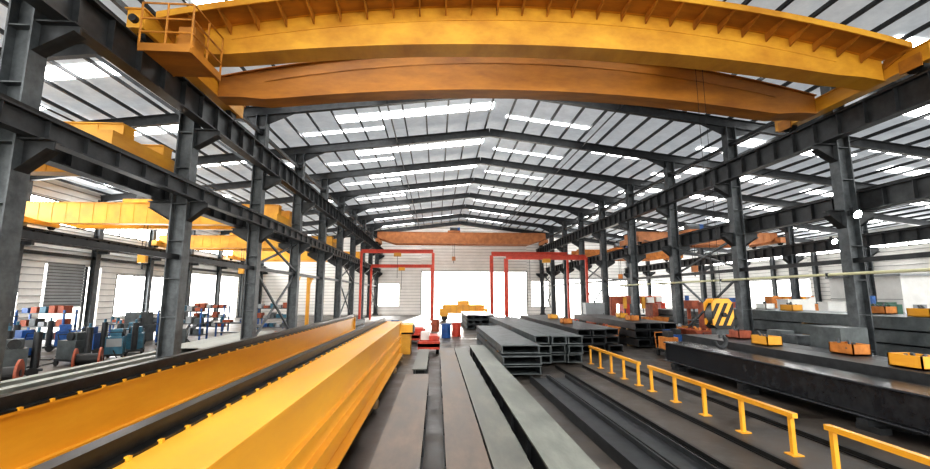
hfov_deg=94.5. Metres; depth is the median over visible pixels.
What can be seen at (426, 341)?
cart
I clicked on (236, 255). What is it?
crane
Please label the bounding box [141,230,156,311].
wall column
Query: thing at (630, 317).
tray
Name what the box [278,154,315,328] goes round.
steel column
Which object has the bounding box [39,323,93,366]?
machine
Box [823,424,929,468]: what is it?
barrier
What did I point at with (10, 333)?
machine
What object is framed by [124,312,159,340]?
lathe
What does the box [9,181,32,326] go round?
wall column
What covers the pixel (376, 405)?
support
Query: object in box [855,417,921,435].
support
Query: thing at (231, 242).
crane
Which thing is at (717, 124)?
rafter
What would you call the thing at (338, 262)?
steel column
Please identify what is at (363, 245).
steel column
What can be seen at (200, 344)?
plates
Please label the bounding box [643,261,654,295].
column
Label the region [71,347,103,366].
cable reel
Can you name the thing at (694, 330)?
bin
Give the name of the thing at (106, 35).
beam
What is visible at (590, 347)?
barrier
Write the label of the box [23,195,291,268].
crane
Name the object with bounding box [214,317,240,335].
workbench
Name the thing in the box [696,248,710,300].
column
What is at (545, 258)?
crane
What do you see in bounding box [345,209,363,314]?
steel column
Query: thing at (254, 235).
steel column
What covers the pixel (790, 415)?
barrier
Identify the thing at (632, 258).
steel column
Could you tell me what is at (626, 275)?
column
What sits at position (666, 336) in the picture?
trolley
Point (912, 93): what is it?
beam
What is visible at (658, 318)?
bin
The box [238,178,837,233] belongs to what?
rafter
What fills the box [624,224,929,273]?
beam
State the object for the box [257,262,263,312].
wall column
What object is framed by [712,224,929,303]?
wall
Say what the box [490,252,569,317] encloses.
crane
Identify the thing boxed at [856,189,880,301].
column
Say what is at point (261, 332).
plates
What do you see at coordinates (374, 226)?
rafter
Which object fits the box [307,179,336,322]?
steel column
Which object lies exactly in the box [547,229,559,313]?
steel column
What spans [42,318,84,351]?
machine
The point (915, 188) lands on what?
beam
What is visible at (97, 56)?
braces
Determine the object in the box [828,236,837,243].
lamp
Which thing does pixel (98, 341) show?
machine
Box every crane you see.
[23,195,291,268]
[30,121,174,175]
[125,0,929,348]
[151,233,336,277]
[228,251,359,261]
[358,249,434,323]
[369,264,431,319]
[375,227,547,262]
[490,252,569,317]
[504,254,588,316]
[570,243,682,281]
[620,224,785,275]
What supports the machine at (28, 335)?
on the floor
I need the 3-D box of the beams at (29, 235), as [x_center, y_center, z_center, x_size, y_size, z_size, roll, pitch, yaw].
[-6.160,-0.744,25.962,38.510,6.460,67.900,1,-8,-4]
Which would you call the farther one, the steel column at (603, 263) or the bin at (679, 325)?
the steel column at (603, 263)
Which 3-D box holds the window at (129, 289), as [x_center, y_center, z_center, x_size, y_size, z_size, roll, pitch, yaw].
[-26.389,5.007,35.268,0.130,3.180,6.500,1,-8,-4]
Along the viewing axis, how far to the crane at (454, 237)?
55.04 m
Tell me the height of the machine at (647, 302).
2.600 m
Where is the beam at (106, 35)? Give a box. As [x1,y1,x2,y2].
[24,0,382,254]
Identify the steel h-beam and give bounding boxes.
[530,374,718,468]
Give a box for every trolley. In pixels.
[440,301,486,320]
[654,331,677,356]
[663,328,681,340]
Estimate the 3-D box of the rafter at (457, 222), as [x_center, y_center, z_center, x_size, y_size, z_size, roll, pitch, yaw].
[4.118,0.664,60.791,63.660,5.051,0.220,1,-8,-4]
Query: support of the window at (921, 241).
in the wall at (915, 263)
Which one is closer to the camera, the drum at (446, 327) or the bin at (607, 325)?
the bin at (607, 325)
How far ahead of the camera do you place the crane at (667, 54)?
13.04 m
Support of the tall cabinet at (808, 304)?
on the floor
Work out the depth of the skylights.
25.36 m
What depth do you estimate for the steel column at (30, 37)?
8.40 m
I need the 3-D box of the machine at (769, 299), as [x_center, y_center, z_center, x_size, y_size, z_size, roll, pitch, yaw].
[29.047,6.808,38.382,4.400,2.600,3.000,1,-8,-4]
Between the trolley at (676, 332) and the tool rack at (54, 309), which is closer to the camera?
the trolley at (676, 332)
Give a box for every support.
[368,400,378,415]
[671,363,702,371]
[737,383,779,393]
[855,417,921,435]
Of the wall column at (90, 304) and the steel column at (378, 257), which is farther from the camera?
the steel column at (378, 257)
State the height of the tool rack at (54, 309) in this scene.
2.136 m
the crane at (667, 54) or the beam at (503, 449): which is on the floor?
the beam at (503, 449)
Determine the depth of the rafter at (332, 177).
32.69 m
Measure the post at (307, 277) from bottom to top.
4.200 m
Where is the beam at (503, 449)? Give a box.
[454,348,532,468]
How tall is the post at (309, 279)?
4.200 m
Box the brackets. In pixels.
[20,241,267,273]
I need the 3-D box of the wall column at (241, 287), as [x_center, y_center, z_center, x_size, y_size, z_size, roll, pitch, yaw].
[-27.098,5.384,52.321,0.650,9.300,0.700,1,-8,-4]
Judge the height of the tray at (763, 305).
0.421 m
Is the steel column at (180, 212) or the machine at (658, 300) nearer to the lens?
the steel column at (180, 212)
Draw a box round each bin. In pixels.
[602,323,620,335]
[641,315,668,321]
[676,323,687,328]
[678,326,711,333]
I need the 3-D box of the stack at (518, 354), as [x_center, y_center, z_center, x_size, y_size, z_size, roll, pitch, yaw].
[1.577,4.863,18.900,1.350,1.030,9.650,1,-8,-4]
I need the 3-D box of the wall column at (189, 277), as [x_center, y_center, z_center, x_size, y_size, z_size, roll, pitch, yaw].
[-26.363,3.801,41.055,0.650,9.300,0.700,1,-8,-4]
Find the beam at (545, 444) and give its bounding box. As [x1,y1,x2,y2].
[469,345,599,468]
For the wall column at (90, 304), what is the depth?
29.57 m
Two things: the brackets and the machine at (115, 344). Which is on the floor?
the machine at (115, 344)
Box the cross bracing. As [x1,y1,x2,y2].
[256,239,733,335]
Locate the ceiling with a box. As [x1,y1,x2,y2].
[0,0,929,252]
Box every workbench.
[108,316,123,328]
[108,318,123,335]
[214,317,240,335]
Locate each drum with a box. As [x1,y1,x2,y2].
[431,319,438,331]
[441,323,450,337]
[452,322,460,336]
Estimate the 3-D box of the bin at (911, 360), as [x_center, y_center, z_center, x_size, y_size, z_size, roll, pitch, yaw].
[9.797,2.727,9.364,0.500,0.335,0.700,1,-8,-4]
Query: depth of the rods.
27.50 m
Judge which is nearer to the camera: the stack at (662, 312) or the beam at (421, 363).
the beam at (421, 363)
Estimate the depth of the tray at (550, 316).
28.62 m
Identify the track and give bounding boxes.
[555,364,905,468]
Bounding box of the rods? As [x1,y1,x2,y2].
[40,0,929,240]
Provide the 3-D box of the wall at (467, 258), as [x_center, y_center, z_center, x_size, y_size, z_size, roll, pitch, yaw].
[4.108,4.500,60.403,64.000,13.300,0.200,1,-8,-4]
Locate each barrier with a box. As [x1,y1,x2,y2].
[588,345,643,385]
[647,365,804,456]
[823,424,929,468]
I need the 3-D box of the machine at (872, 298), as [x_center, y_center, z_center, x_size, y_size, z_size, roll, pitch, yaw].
[18.398,4.037,18.849,1.000,2.650,1.200,1,-8,-4]
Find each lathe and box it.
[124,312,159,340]
[767,325,873,354]
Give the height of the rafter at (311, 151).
5.051 m
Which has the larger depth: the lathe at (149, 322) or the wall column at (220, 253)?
the wall column at (220, 253)
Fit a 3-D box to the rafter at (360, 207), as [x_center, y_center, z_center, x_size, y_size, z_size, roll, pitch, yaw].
[5.221,-1.711,43.892,63.660,5.051,0.220,1,-8,-4]
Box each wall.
[12,179,240,332]
[261,219,712,314]
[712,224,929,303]
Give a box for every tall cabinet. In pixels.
[583,303,604,313]
[697,302,735,328]
[705,298,735,304]
[776,299,814,309]
[817,302,845,311]
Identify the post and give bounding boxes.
[305,277,313,324]
[306,278,312,324]
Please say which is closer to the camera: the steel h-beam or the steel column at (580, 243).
the steel h-beam
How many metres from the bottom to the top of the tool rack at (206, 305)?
2.109 m
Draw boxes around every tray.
[548,312,557,318]
[560,316,572,323]
[616,311,627,317]
[625,313,639,320]
[726,326,751,338]
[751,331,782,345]
[756,301,774,308]
[780,302,802,310]
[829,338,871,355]
[871,303,897,313]
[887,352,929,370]
[906,305,929,317]
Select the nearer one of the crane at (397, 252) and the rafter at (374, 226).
the crane at (397, 252)
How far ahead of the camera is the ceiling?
26.42 m
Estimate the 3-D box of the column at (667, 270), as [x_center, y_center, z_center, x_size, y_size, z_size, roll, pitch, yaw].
[24.113,4.939,49.960,1.900,9.525,0.700,1,-8,-4]
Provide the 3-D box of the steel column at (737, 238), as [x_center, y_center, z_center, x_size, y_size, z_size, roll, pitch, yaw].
[13.379,0.081,21.101,2.000,11.112,0.700,1,-8,-4]
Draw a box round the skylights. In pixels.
[40,0,929,234]
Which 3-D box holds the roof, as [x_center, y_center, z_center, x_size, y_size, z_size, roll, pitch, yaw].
[6.025,-4.435,27.327,62.482,4.575,68.000,1,-8,-4]
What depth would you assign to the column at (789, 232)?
33.06 m
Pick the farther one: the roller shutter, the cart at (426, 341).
the roller shutter
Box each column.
[0,0,87,380]
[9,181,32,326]
[83,200,103,326]
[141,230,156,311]
[147,112,221,358]
[184,230,195,319]
[211,234,223,320]
[231,114,281,339]
[235,259,245,317]
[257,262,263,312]
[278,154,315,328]
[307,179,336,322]
[327,196,352,318]
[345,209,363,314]
[355,219,371,318]
[365,227,377,316]
[372,237,383,314]
[536,241,547,314]
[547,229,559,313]
[556,222,574,317]
[571,212,591,313]
[591,200,614,314]
[618,184,646,318]
[624,262,631,312]
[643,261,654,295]
[656,161,690,325]
[666,261,672,307]
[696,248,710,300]
[710,264,715,297]
[712,126,758,334]
[769,257,777,295]
[778,207,804,298]
[809,86,876,354]
[810,252,821,303]
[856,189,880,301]
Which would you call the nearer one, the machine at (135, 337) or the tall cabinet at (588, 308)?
the machine at (135, 337)
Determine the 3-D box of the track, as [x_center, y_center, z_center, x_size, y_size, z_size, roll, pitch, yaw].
[5.255,3.827,8.154,2.720,0.090,16.500,1,-8,-4]
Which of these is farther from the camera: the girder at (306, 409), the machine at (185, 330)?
the machine at (185, 330)
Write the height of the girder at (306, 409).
1.480 m
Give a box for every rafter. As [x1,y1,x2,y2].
[0,42,912,82]
[30,128,929,199]
[77,98,929,158]
[100,157,929,225]
[221,204,771,248]
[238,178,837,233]
[302,214,730,252]
[303,193,813,242]
[332,221,711,255]
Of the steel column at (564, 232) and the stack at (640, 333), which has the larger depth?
the steel column at (564, 232)
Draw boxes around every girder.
[0,314,355,468]
[29,318,402,468]
[663,341,929,436]
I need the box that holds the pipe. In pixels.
[607,268,929,286]
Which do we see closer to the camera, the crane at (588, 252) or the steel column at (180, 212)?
the steel column at (180, 212)
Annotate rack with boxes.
[0,351,181,394]
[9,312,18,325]
[12,305,77,339]
[155,305,209,341]
[188,303,230,331]
[256,302,286,329]
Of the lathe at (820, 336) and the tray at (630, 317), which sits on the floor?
the lathe at (820, 336)
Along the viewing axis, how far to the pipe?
15.88 m
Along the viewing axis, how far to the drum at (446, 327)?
27.17 m
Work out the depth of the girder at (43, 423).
5.64 m
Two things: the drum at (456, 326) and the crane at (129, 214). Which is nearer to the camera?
the crane at (129, 214)
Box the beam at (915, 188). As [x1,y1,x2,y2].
[545,172,929,270]
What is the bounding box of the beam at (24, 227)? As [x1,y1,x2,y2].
[21,226,267,271]
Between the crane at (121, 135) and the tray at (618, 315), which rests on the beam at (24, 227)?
the crane at (121, 135)
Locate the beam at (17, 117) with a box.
[0,92,380,272]
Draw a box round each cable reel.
[1,359,24,380]
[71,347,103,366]
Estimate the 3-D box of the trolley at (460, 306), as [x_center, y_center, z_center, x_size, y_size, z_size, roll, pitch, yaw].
[-0.207,8.117,45.901,5.000,2.100,2.000,1,-8,-4]
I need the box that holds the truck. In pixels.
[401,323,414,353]
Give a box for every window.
[31,194,231,256]
[112,274,162,316]
[713,240,929,265]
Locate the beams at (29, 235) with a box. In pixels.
[21,0,929,286]
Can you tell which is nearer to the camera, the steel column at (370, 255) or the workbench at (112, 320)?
the workbench at (112, 320)
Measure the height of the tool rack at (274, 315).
2.144 m
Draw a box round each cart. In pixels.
[412,327,424,339]
[418,331,439,353]
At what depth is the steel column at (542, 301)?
60.21 m
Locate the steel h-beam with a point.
(631, 443)
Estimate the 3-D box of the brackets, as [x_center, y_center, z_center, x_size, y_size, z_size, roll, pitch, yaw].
[-25.138,1.281,29.953,0.620,0.200,57.200,1,-8,-4]
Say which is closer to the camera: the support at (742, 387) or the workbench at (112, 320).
the support at (742, 387)
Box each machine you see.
[3,327,42,375]
[7,326,13,338]
[13,321,53,359]
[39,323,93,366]
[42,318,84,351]
[55,319,107,356]
[103,320,126,360]
[123,315,145,343]
[123,319,144,355]
[155,324,190,344]
[609,296,658,316]
[619,296,665,315]
[684,296,698,327]
[764,296,818,310]
[870,296,902,313]
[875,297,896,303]
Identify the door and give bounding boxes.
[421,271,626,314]
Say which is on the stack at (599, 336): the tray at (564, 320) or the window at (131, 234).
the tray at (564, 320)
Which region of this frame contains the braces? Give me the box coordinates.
[19,0,367,245]
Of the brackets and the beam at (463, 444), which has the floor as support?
the beam at (463, 444)
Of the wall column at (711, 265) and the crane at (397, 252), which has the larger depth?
the wall column at (711, 265)
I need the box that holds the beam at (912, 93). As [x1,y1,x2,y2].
[536,68,929,251]
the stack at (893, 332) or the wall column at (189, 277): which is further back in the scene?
the wall column at (189, 277)
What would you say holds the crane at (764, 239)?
on the beam at (915, 188)
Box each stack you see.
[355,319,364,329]
[461,311,494,328]
[476,325,541,374]
[489,317,583,362]
[520,315,623,351]
[574,314,676,346]
[658,308,698,327]
[725,308,929,356]
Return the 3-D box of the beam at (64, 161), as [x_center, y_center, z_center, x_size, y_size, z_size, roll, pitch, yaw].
[-10.573,0.150,25.498,0.350,0.800,67.800,1,-8,-4]
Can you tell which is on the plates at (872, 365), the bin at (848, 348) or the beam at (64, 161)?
the bin at (848, 348)
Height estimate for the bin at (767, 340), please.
0.434 m
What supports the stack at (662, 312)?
on the floor
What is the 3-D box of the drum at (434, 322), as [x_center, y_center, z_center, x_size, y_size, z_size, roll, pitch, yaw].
[-2.229,6.820,32.290,0.610,0.880,0.610,1,-8,-4]
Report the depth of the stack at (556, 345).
17.45 m
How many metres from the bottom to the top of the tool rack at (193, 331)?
2.128 m
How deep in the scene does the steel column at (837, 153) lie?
15.37 m
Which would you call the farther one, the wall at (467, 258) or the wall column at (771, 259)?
the wall at (467, 258)
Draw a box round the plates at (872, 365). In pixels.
[681,334,929,386]
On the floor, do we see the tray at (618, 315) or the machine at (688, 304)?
the machine at (688, 304)
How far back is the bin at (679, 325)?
24.26 m
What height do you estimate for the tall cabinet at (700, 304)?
2.250 m
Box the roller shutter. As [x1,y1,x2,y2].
[42,262,88,329]
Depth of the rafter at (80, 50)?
14.47 m
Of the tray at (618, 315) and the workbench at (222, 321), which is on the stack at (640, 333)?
the tray at (618, 315)
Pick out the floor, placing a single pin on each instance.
(811, 418)
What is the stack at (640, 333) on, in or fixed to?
on the floor
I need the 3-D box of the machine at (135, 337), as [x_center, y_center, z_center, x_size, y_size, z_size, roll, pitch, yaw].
[-15.511,4.726,19.976,1.058,1.600,1.674,5,-9,-32]
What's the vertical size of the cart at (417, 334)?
0.945 m
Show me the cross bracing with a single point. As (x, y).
(267, 241)
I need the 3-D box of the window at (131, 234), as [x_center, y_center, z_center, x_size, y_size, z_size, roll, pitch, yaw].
[-25.663,-1.705,24.874,0.130,1.580,68.000,1,-8,-4]
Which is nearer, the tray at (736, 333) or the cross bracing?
the tray at (736, 333)
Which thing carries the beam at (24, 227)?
on the brackets
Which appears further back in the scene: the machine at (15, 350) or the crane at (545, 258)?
the crane at (545, 258)
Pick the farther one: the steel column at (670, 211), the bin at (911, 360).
the steel column at (670, 211)
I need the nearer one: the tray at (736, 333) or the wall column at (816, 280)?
the tray at (736, 333)
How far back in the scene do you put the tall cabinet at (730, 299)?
37.64 m
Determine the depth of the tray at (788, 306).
19.70 m
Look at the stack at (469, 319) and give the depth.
34.81 m
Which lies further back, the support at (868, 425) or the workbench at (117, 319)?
the workbench at (117, 319)
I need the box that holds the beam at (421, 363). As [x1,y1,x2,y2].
[412,349,428,373]
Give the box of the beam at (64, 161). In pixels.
[45,149,359,267]
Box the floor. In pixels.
[23,314,929,468]
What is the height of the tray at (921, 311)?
0.395 m
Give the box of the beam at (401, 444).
[369,374,428,468]
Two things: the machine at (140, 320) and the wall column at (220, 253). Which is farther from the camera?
the wall column at (220, 253)
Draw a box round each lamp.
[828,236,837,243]
[847,207,861,218]
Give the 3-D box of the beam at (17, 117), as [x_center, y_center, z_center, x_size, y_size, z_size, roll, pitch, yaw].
[-9.435,0.284,25.553,0.250,0.550,67.800,1,-8,-4]
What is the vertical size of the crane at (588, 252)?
4.292 m
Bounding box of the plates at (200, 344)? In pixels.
[181,332,240,352]
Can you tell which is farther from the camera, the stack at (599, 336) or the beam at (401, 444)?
the stack at (599, 336)
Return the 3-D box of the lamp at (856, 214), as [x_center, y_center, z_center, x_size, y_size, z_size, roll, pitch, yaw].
[13.672,-0.755,15.080,0.320,0.408,0.351,1,-8,-4]
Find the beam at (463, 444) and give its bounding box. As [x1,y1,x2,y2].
[440,348,491,468]
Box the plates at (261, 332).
[257,331,273,335]
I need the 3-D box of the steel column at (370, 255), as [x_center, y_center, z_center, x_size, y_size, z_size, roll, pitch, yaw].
[-11.780,4.625,53.428,2.000,11.112,0.700,1,-8,-4]
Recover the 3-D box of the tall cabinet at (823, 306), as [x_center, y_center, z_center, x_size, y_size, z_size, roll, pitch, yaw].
[23.731,5.482,27.687,1.260,2.250,0.780,1,-8,-4]
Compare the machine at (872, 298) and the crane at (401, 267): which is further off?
the crane at (401, 267)
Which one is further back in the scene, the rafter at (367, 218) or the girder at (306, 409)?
the rafter at (367, 218)
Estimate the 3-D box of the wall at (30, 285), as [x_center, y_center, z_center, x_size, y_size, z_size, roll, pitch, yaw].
[-25.678,1.167,24.470,0.200,9.900,68.000,1,-8,-4]
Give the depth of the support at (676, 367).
15.40 m
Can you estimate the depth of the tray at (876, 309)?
16.62 m
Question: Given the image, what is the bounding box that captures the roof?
[0,0,929,253]
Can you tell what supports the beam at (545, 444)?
on the floor
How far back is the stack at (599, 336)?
20.77 m

